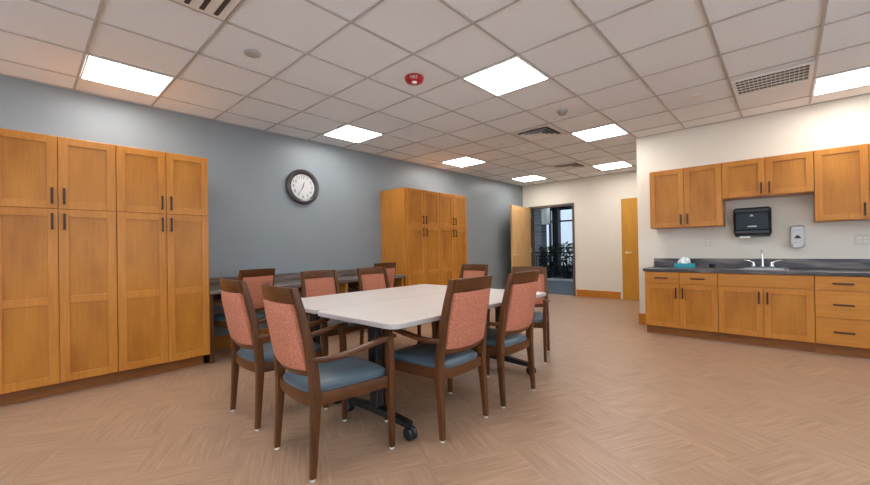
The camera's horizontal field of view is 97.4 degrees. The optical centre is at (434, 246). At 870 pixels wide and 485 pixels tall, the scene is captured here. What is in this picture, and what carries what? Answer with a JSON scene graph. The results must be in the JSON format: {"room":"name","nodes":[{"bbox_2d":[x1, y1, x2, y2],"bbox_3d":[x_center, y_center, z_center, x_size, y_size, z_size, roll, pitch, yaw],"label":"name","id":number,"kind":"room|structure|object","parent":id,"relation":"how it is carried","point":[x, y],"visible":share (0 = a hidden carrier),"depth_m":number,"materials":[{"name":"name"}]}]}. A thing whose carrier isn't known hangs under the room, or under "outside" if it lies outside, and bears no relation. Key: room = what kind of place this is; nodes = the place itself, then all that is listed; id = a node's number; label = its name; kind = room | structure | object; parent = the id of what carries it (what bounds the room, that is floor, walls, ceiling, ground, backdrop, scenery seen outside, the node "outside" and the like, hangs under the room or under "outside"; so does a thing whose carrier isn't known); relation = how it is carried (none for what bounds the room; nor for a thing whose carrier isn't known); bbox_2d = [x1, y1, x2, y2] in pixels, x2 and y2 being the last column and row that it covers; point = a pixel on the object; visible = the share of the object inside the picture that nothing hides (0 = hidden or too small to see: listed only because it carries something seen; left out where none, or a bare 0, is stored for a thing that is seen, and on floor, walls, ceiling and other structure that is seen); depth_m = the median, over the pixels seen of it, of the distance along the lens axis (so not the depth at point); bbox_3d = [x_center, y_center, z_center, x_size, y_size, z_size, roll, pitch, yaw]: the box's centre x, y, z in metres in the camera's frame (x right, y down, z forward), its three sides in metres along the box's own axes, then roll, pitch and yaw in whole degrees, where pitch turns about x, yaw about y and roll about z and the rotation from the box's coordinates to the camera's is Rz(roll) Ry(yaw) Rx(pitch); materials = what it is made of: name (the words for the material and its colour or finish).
{"room":"common room","nodes":[
{"label":"common room","id":0,"kind":"room"},
{"bbox_2d":[0,75,522,336],"bbox_3d":[-1.881,-0.324,5.521,0.150,3.100,12.478,-1,0,43],"label":"wall","id":1,"kind":"structure","parent":0,"point":[254,222],"depth_m":5.10,"materials":[{"name":"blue paint"}]},
{"bbox_2d":[214,322,308,350],"bbox_3d":[-1.829,1.145,5.421,0.014,0.160,2.760,-1,0,43],"label":"baseboard","id":2,"kind":"structure","parent":1,"relation":"attached to","point":[220,342],"depth_m":4.63,"materials":[{"name":"brown wood"}]},
{"bbox_2d":[209,269,357,286],"bbox_3d":[-1.844,0.409,5.417,0.019,0.103,2.793,-1,0,43],"label":"backsplash","id":3,"kind":"structure","parent":1,"relation":"attached to","point":[215,281],"depth_m":5.22,"materials":[{"name":"grey laminate"}]},
{"bbox_2d":[286,169,318,204],"bbox_3d":[-1.866,-0.850,5.402,0.049,0.500,0.500,-1,0,43],"label":"wall clock","id":4,"kind":"object","parent":1,"relation":"attached to","point":[302,186],"visible":1,"depth_m":5.39,"materials":[{"name":"grey plastic"}]},
{"bbox_2d":[0,275,869,484],"bbox_3d":[1.745,1.229,6.393,13.150,0.120,18.650,-1,0,43],"label":"floor","id":5,"kind":"structure","parent":0,"point":[614,401],"depth_m":2.54,"materials":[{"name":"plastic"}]},
{"bbox_2d":[0,128,117,405],"bbox_3d":[-3.323,0.161,3.351,0.647,2.155,0.749,-1,0,43],"label":"tall cabinet","id":6,"kind":"object","parent":5,"relation":"on","point":[59,330],"visible":1,"depth_m":3.14,"materials":[{"name":"brown wood"}]},
{"bbox_2d":[115,145,209,381],"bbox_3d":[-2.817,0.155,3.900,0.647,2.155,0.741,-1,0,43],"label":"tall cabinet","id":7,"kind":"object","parent":5,"relation":"on","point":[162,241],"visible":0.98,"depth_m":3.67,"materials":[{"name":"brown wood"}]},
{"bbox_2d":[214,268,274,341],"bbox_3d":[-2.160,0.733,4.311,0.621,0.982,0.588,-1,0,30],"label":"dining chair","id":8,"kind":"object","parent":5,"relation":"on","point":[254,278],"visible":0.35,"depth_m":4.15,"materials":[{"name":"pink fabric"}]},
{"bbox_2d":[219,278,329,430],"bbox_3d":[-1.195,0.707,2.796,0.588,0.982,0.621,-1,0,44],"label":"dining chair","id":9,"kind":"object","parent":5,"relation":"on","point":[256,356],"visible":0.73,"depth_m":2.54,"materials":[{"name":"brown wood"}]},
{"bbox_2d":[204,269,405,362],"bbox_3d":[-1.617,0.786,5.211,0.619,0.868,2.793,-1,0,43],"label":"desk","id":10,"kind":"object","parent":5,"relation":"on","point":[345,277],"visible":0.27,"depth_m":5.06,"materials":[{"name":"grey laminate"}]},
{"bbox_2d":[261,284,395,481],"bbox_3d":[-0.643,0.695,2.234,0.621,0.982,0.588,-1,0,-44],"label":"dining chair","id":11,"kind":"object","parent":5,"relation":"on","point":[313,381],"visible":1,"depth_m":2.05,"materials":[{"name":"brown wood"}]},
{"bbox_2d":[300,270,368,359],"bbox_3d":[-1.063,0.726,3.975,0.621,0.954,0.588,-1,0,43],"label":"dining chair","id":12,"kind":"object","parent":5,"relation":"on","point":[313,282],"visible":0.29,"depth_m":4.09,"materials":[{"name":"pink fabric"}]},
{"bbox_2d":[348,262,395,289],"bbox_3d":[-0.912,0.720,5.634,0.621,0.982,0.588,-1,0,37],"label":"dining chair","id":13,"kind":"object","parent":5,"relation":"on","point":[391,266],"visible":0.2,"depth_m":5.51,"materials":[{"name":"pink fabric"}]},
{"bbox_2d":[301,284,446,403],"bbox_3d":[-0.476,0.821,3.689,0.790,0.740,1.920,-1,0,42],"label":"folding table","id":14,"kind":"object","parent":5,"relation":"on","point":[312,305],"visible":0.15,"depth_m":3.42,"materials":[{"name":"laminate"}]},
{"bbox_2d":[357,267,420,344],"bbox_3d":[-0.574,0.721,4.506,0.621,0.954,0.588,-1,0,43],"label":"dining chair","id":15,"kind":"object","parent":5,"relation":"on","point":[369,278],"visible":0.26,"depth_m":4.67,"materials":[{"name":"pink fabric"}]},
{"bbox_2d":[380,187,440,285],"bbox_3d":[-0.394,0.129,6.530,0.647,2.155,0.807,-1,0,43],"label":"tall cabinet","id":16,"kind":"object","parent":5,"relation":"on","point":[410,217],"visible":0.83,"depth_m":6.28,"materials":[{"name":"brown wood"}]},
{"bbox_2d":[318,289,545,440],"bbox_3d":[0.112,0.808,3.130,0.828,0.740,1.940,-1,0,42],"label":"folding table","id":17,"kind":"object","parent":5,"relation":"on","point":[403,313],"visible":0.54,"depth_m":2.55,"materials":[{"name":"laminate"}]},
{"bbox_2d":[382,275,491,442],"bbox_3d":[0.046,0.685,2.602,0.621,0.982,0.588,-1,0,43],"label":"dining chair","id":18,"kind":"object","parent":5,"relation":"on","point":[461,327],"visible":0.92,"depth_m":2.40,"materials":[{"name":"brown wood"}]},
{"bbox_2d":[439,192,466,284],"bbox_3d":[0.137,0.124,7.106,0.647,2.155,0.755,-1,0,43],"label":"tall cabinet","id":19,"kind":"object","parent":5,"relation":"on","point":[452,207],"visible":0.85,"depth_m":6.87,"materials":[{"name":"brown wood"}]},
{"bbox_2d":[432,264,487,337],"bbox_3d":[0.357,0.707,4.877,0.588,0.954,0.621,-1,0,43],"label":"dining chair","id":20,"kind":"object","parent":5,"relation":"on","point":[467,270],"visible":0.18,"depth_m":5.08,"materials":[{"name":"pink fabric"}]},
{"bbox_2d":[447,270,539,407],"bbox_3d":[0.497,0.680,3.084,0.621,0.982,0.588,-1,0,43],"label":"dining chair","id":21,"kind":"object","parent":5,"relation":"on","point":[516,316],"visible":0.78,"depth_m":2.85,"materials":[{"name":"brown wood"}]},
{"bbox_2d":[495,266,549,362],"bbox_3d":[0.990,0.698,4.178,0.547,0.943,0.590,-1,0,25],"label":"dining chair","id":22,"kind":"object","parent":5,"relation":"on","point":[541,319],"visible":0.34,"depth_m":4.24,"materials":[{"name":"brown wood"}]},
{"bbox_2d":[538,245,556,277],"bbox_3d":[4.133,0.553,14.028,0.755,1.243,0.741,-1,0,-10],"label":"potted plant","id":23,"kind":"object","parent":5,"relation":"on","point":[544,249],"visible":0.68,"depth_m":13.91,"materials":[{"name":"green plant"}]},
{"bbox_2d":[535,252,572,277],"bbox_3d":[4.031,0.677,13.425,3.810,0.990,0.060,-1,0,43],"label":"railing","id":24,"kind":"object","parent":5,"relation":"on","point":[548,253],"visible":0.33,"depth_m":13.32,"materials":[{"name":"black metal"}]},
{"bbox_2d":[547,278,572,281],"bbox_3d":[4.028,1.134,13.337,3.900,0.075,0.060,-1,0,43],"label":"trim","id":25,"kind":"structure","parent":5,"relation":"on","point":[548,279],"depth_m":13.09,"materials":[{"name":"grey"}]},
{"bbox_2d":[556,241,572,278],"bbox_3d":[4.669,0.482,13.504,0.810,1.360,0.807,-1,0,43],"label":"potted plant","id":26,"kind":"object","parent":5,"relation":"on","point":[559,248],"visible":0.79,"depth_m":13.44,"materials":[{"name":"green plant"}]},
{"bbox_2d":[645,271,719,340],"bbox_3d":[3.276,0.726,5.025,0.786,0.818,0.619,-1,0,43],"label":"base cabinet","id":27,"kind":"object","parent":5,"relation":"on","point":[685,304],"visible":0.97,"depth_m":4.81,"materials":[{"name":"brown wood"}]},
{"bbox_2d":[643,258,869,276],"bbox_3d":[4.021,0.220,4.352,2.845,0.155,0.603,-1,0,43],"label":"countertop","id":28,"kind":"structure","parent":27,"relation":"on","point":[824,267],"depth_m":4.48,"materials":[{"name":"stone"}]},
{"bbox_2d":[674,257,695,267],"bbox_3d":[3.345,0.201,5.114,0.230,0.146,0.120,-1,0,39],"label":"tissue box","id":29,"kind":"object","parent":28,"relation":"on","point":[684,262],"visible":0.99,"depth_m":5.08,"materials":[{"name":"teal cardboard"}]},
{"bbox_2d":[744,250,781,267],"bbox_3d":[3.962,0.142,4.624,0.353,0.215,0.149,-1,0,43],"label":"kitchen faucet","id":30,"kind":"object","parent":28,"relation":"on","point":[762,256],"visible":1,"depth_m":4.63,"materials":[{"name":"silver metal"}]},
{"bbox_2d":[739,267,788,269],"bbox_3d":[3.897,0.269,4.526,0.440,0.035,0.440,-1,0,43],"label":"sink","id":31,"kind":"object","parent":28,"relation":"in","point":[745,268],"visible":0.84,"depth_m":4.54,"materials":[{"name":"silver metal"}]},
{"bbox_2d":[718,273,814,351],"bbox_3d":[3.866,0.712,4.480,0.817,0.818,0.619,-1,0,43],"label":"base cabinet","id":32,"kind":"object","parent":5,"relation":"on","point":[770,310],"visible":0.99,"depth_m":4.26,"materials":[{"name":"brown wood"}]},
{"bbox_2d":[814,275,869,358],"bbox_3d":[4.319,0.702,4.063,0.411,0.818,0.619,-1,0,43],"label":"base cabinet","id":33,"kind":"object","parent":5,"relation":"on","point":[842,303],"visible":0.94,"depth_m":3.87,"materials":[{"name":"brown wood"}]},
{"bbox_2d":[0,0,869,185],"bbox_3d":[1.241,-1.666,2.633,8.400,0.112,12.178,-1,0,43],"label":"ceiling","id":34,"kind":"structure","parent":0,"point":[413,25],"depth_m":3.23,"materials":[{"name":"tile"}]},
{"bbox_2d":[80,54,173,96],"bbox_3d":[-2.776,-1.527,3.447,0.584,0.010,0.584,-1,0,43],"label":"recessed light","id":35,"kind":"object","parent":34,"relation":"in","point":[96,69],"visible":1,"depth_m":3.42,"materials":[{"name":"white plastic"}]},
{"bbox_2d":[173,0,240,19],"bbox_3d":[-1.432,-1.557,2.208,0.582,0.009,0.582,-1,0,43],"label":"ceiling vent","id":36,"kind":"object","parent":34,"relation":"in","point":[220,9],"visible":1,"depth_m":2.46,"materials":[{"name":"white metal"}]},
{"bbox_2d":[244,49,260,57],"bbox_3d":[-1.467,-1.551,3.069,0.124,0.012,0.124,-1,0,43],"label":"smoke detector","id":37,"kind":"object","parent":34,"relation":"attached to","point":[251,53],"visible":1,"depth_m":3.05,"materials":[{"name":"grey plastic"}]},
{"bbox_2d":[323,124,382,142],"bbox_3d":[-1.124,-1.545,5.240,0.584,0.010,0.584,-1,0,43],"label":"recessed light","id":38,"kind":"object","parent":34,"relation":"in","point":[347,132],"visible":1,"depth_m":5.22,"materials":[{"name":"white plastic"}]},
{"bbox_2d":[405,73,423,85],"bbox_3d":[-0.193,-1.540,3.551,0.181,0.072,0.183,-1,0,43],"label":"fire alarm","id":39,"kind":"object","parent":34,"relation":"attached to","point":[414,79],"visible":1,"depth_m":3.50,"materials":[{"name":"red plastic"}]},
{"bbox_2d":[0,0,869,186],"bbox_3d":[1.240,-1.606,2.630,8.400,0.010,12.184,-1,0,43],"label":"grid","id":40,"kind":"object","parent":34,"relation":"attached to","point":[241,2],"depth_m":3.47,"materials":[{"name":"grey metal"}]},
{"bbox_2d":[441,157,484,166],"bbox_3d":[0.528,-1.562,7.034,0.584,0.010,0.584,-1,0,43],"label":"recessed light","id":41,"kind":"object","parent":34,"relation":"in","point":[464,161],"visible":1,"depth_m":7.03,"materials":[{"name":"white plastic"}]},
{"bbox_2d":[462,56,548,95],"bbox_3d":[0.669,-1.585,3.588,0.584,0.010,0.584,-1,0,43],"label":"recessed light","id":42,"kind":"object","parent":34,"relation":"in","point":[512,74],"visible":1,"depth_m":3.56,"materials":[{"name":"white plastic"}]},
{"bbox_2d":[513,175,546,181],"bbox_3d":[2.180,-1.580,8.827,0.584,0.010,0.584,-1,0,43],"label":"recessed light","id":43,"kind":"object","parent":34,"relation":"in","point":[533,177],"visible":1,"depth_m":8.81,"materials":[{"name":"white plastic"}]},
{"bbox_2d":[510,124,567,141],"bbox_3d":[1.460,-1.578,5.346,0.582,0.034,0.582,-1,0,43],"label":"ceiling vent","id":44,"kind":"object","parent":34,"relation":"in","point":[548,130],"visible":1,"depth_m":5.32,"materials":[{"name":"white metal"}]},
{"bbox_2d":[557,109,567,115],"bbox_3d":[1.495,-1.574,4.485,0.124,0.050,0.124,-1,0,43],"label":"smoke detector","id":45,"kind":"object","parent":34,"relation":"attached to","point":[561,112],"visible":1,"depth_m":4.45,"materials":[{"name":"grey plastic"}]},
{"bbox_2d":[549,161,588,170],"bbox_3d":[2.663,-1.586,7.553,0.582,0.034,0.582,-1,0,43],"label":"ceiling vent","id":46,"kind":"object","parent":34,"relation":"in","point":[574,165],"visible":1,"depth_m":7.52,"materials":[{"name":"white metal"}]},
{"bbox_2d":[571,123,627,141],"bbox_3d":[2.321,-1.603,5.381,0.584,0.010,0.584,-1,0,43],"label":"recessed light","id":47,"kind":"object","parent":34,"relation":"in","point":[611,130],"visible":1,"depth_m":5.36,"materials":[{"name":"white plastic"}]},
{"bbox_2d":[592,161,632,169],"bbox_3d":[3.524,-1.611,7.588,0.584,0.010,0.584,-1,0,43],"label":"recessed light","id":48,"kind":"object","parent":34,"relation":"in","point":[621,164],"visible":1,"depth_m":7.56,"materials":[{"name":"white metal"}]},
{"bbox_2d":[690,94,701,98],"bbox_3d":[2.804,-1.618,4.107,0.110,0.012,0.110,-1,0,43],"label":"sprinkler cover","id":49,"kind":"object","parent":34,"relation":"attached to","point":[695,96],"visible":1,"depth_m":4.09,"materials":[{"name":"white metal"}]},
{"bbox_2d":[731,61,814,96],"bbox_3d":[3.286,-1.627,3.733,0.587,0.018,0.482,-1,0,43],"label":"ceiling vent","id":50,"kind":"object","parent":34,"relation":"in","point":[801,72],"visible":1,"depth_m":3.72,"materials":[{"name":"white metal"}]},
{"bbox_2d":[813,66,869,95],"bbox_3d":[4.114,-1.644,3.729,0.584,0.010,0.584,-1,0,43],"label":"recessed light","id":51,"kind":"object","parent":34,"relation":"in","point":[857,77],"visible":1,"depth_m":3.78,"materials":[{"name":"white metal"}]},
{"bbox_2d":[534,209,546,266],"bbox_3d":[3.577,-0.283,15.363,1.740,2.949,0.450,-1,0,43],"label":"pier","id":52,"kind":"object","parent":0,"point":[540,231],"visible":0.07,"depth_m":14.72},
{"bbox_2d":[552,207,560,275],"bbox_3d":[4.807,-0.305,15.148,0.240,2.949,0.200,-1,0,43],"label":"column","id":53,"kind":"structure","parent":0,"point":[555,211],"depth_m":15.06,"materials":[{"name":"grey metal"}]},
{"bbox_2d":[548,206,571,274],"bbox_3d":[5.667,-0.394,15.375,6.800,3.100,0.100,-1,0,43],"label":"wall","id":54,"kind":"structure","parent":0,"point":[566,206],"depth_m":15.68,"materials":[{"name":"grey"}]},
{"bbox_2d":[546,207,572,266],"bbox_3d":[5.348,-0.387,15.627,2.030,2.400,0.120,-1,0,43],"label":"window","id":55,"kind":"structure","parent":54,"relation":"in","point":[565,213],"depth_m":15.66,"materials":[{"name":"clear glass"}]},
{"bbox_2d":[522,171,636,298],"bbox_3d":[3.608,-0.398,8.846,3.420,3.100,0.150,-1,0,43],"label":"wall","id":56,"kind":"structure","parent":0,"point":[596,200],"depth_m":8.69,"materials":[{"name":"beige paint"}]},
{"bbox_2d":[529,203,575,295],"bbox_3d":[2.923,0.067,9.482,1.185,2.202,0.188,-1,0,43],"label":"door frame","id":57,"kind":"structure","parent":56,"relation":"in","point":[566,204],"depth_m":9.36,"materials":[{"name":"brown"}]},
{"bbox_2d":[510,205,531,272],"bbox_3d":[2.121,0.095,9.363,0.173,2.156,1.068,-1,0,37],"label":"door leaf","id":58,"kind":"structure","parent":57,"relation":"attached to","point":[521,249],"depth_m":9.28,"materials":[{"name":"brown wood"}]},
{"bbox_2d":[576,289,620,298],"bbox_3d":[3.695,1.069,8.668,0.980,0.160,0.014,-1,0,43],"label":"baseboard","id":59,"kind":"structure","parent":56,"relation":"attached to","point":[584,293],"depth_m":8.65,"materials":[{"name":"brown wood"}]},
{"bbox_2d":[621,198,638,300],"bbox_3d":[4.399,0.041,7.963,0.955,2.184,0.084,-1,0,43],"label":"door","id":60,"kind":"structure","parent":56,"relation":"in","point":[629,206],"depth_m":8.19,"materials":[{"name":"orange wood"}]},
{"bbox_2d":[636,94,869,313],"bbox_3d":[5.798,-0.459,5.025,4.980,3.100,2.802,-1,0,43],"label":"wall","id":61,"kind":"structure","parent":0,"point":[843,122],"depth_m":4.75,"materials":[{"name":"beige paint"}]},
{"bbox_2d":[639,313,645,324],"bbox_3d":[3.099,1.061,5.611,0.194,0.160,0.014,-1,0,43],"label":"baseboard","id":62,"kind":"structure","parent":61,"relation":"attached to","point":[642,317],"depth_m":5.64,"materials":[{"name":"brown wood"}]},
{"bbox_2d":[649,163,725,228],"bbox_3d":[3.361,-0.649,5.114,0.802,0.780,0.362,-1,0,43],"label":"upper cabinet","id":63,"kind":"object","parent":61,"relation":"attached to","point":[690,197],"visible":0.98,"depth_m":4.98,"materials":[{"name":"brown wood"}]},
{"bbox_2d":[705,238,711,246],"bbox_3d":[3.646,-0.061,5.100,0.075,0.120,0.008,-1,0,43],"label":"wall outlet","id":64,"kind":"object","parent":61,"relation":"attached to","point":[707,240],"visible":1,"depth_m":5.10,"materials":[{"name":"beige plastic"}]},
{"bbox_2d":[733,206,771,237],"bbox_3d":[3.916,-0.298,4.713,0.356,0.370,0.207,-1,0,43],"label":"dispenser","id":65,"kind":"object","parent":61,"relation":"attached to","point":[753,221],"visible":1,"depth_m":4.64,"materials":[{"name":"black plastic"}]},
{"bbox_2d":[654,258,869,269],"bbox_3d":[4.218,0.198,4.567,2.845,0.115,0.020,-1,0,43],"label":"backsplash","id":66,"kind":"structure","parent":61,"relation":"attached to","point":[861,264],"depth_m":4.57,"materials":[{"name":"stone"}]},
{"bbox_2d":[722,151,813,200],"bbox_3d":[3.953,-0.827,4.567,0.810,0.451,0.362,-1,0,43],"label":"upper cabinet","id":67,"kind":"object","parent":61,"relation":"attached to","point":[787,174],"visible":1,"depth_m":4.44,"materials":[{"name":"brown wood"}]},
{"bbox_2d":[790,225,804,247],"bbox_3d":[4.247,-0.121,4.475,0.132,0.272,0.111,-1,0,43],"label":"soap dispenser","id":68,"kind":"object","parent":61,"relation":"attached to","point":[797,232],"visible":1,"depth_m":4.44,"materials":[{"name":"grey plastic"}]},
{"bbox_2d":[813,143,869,222],"bbox_3d":[4.549,-0.676,4.020,0.799,0.780,0.362,-1,0,43],"label":"upper cabinet","id":69,"kind":"object","parent":61,"relation":"attached to","point":[841,193],"visible":0.97,"depth_m":4.04,"materials":[{"name":"brown wood"}]},
{"bbox_2d":[854,234,869,244],"bbox_3d":[4.662,-0.079,4.163,0.120,0.120,0.008,-1,0,43],"label":"wall outlet","id":70,"kind":"object","parent":61,"relation":"attached to","point":[859,239],"visible":1,"depth_m":4.16,"materials":[{"name":"beige plastic"}]},
{"bbox_3d":[3.584,-1.847,13.151,6.800,0.150,6.172,-1,0,43],"label":"ceiling","id":71,"kind":"structure","parent":0,"visible":0},
{"bbox_2d":[541,208,549,224],"bbox_3d":[3.414,-1.237,11.799,0.250,1.080,0.250,-1,0,43],"label":"pendant lamp","id":72,"kind":"object","parent":71,"relation":"hanging from","point":[545,213],"visible":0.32,"depth_m":11.69,"materials":[{"name":"grey"}]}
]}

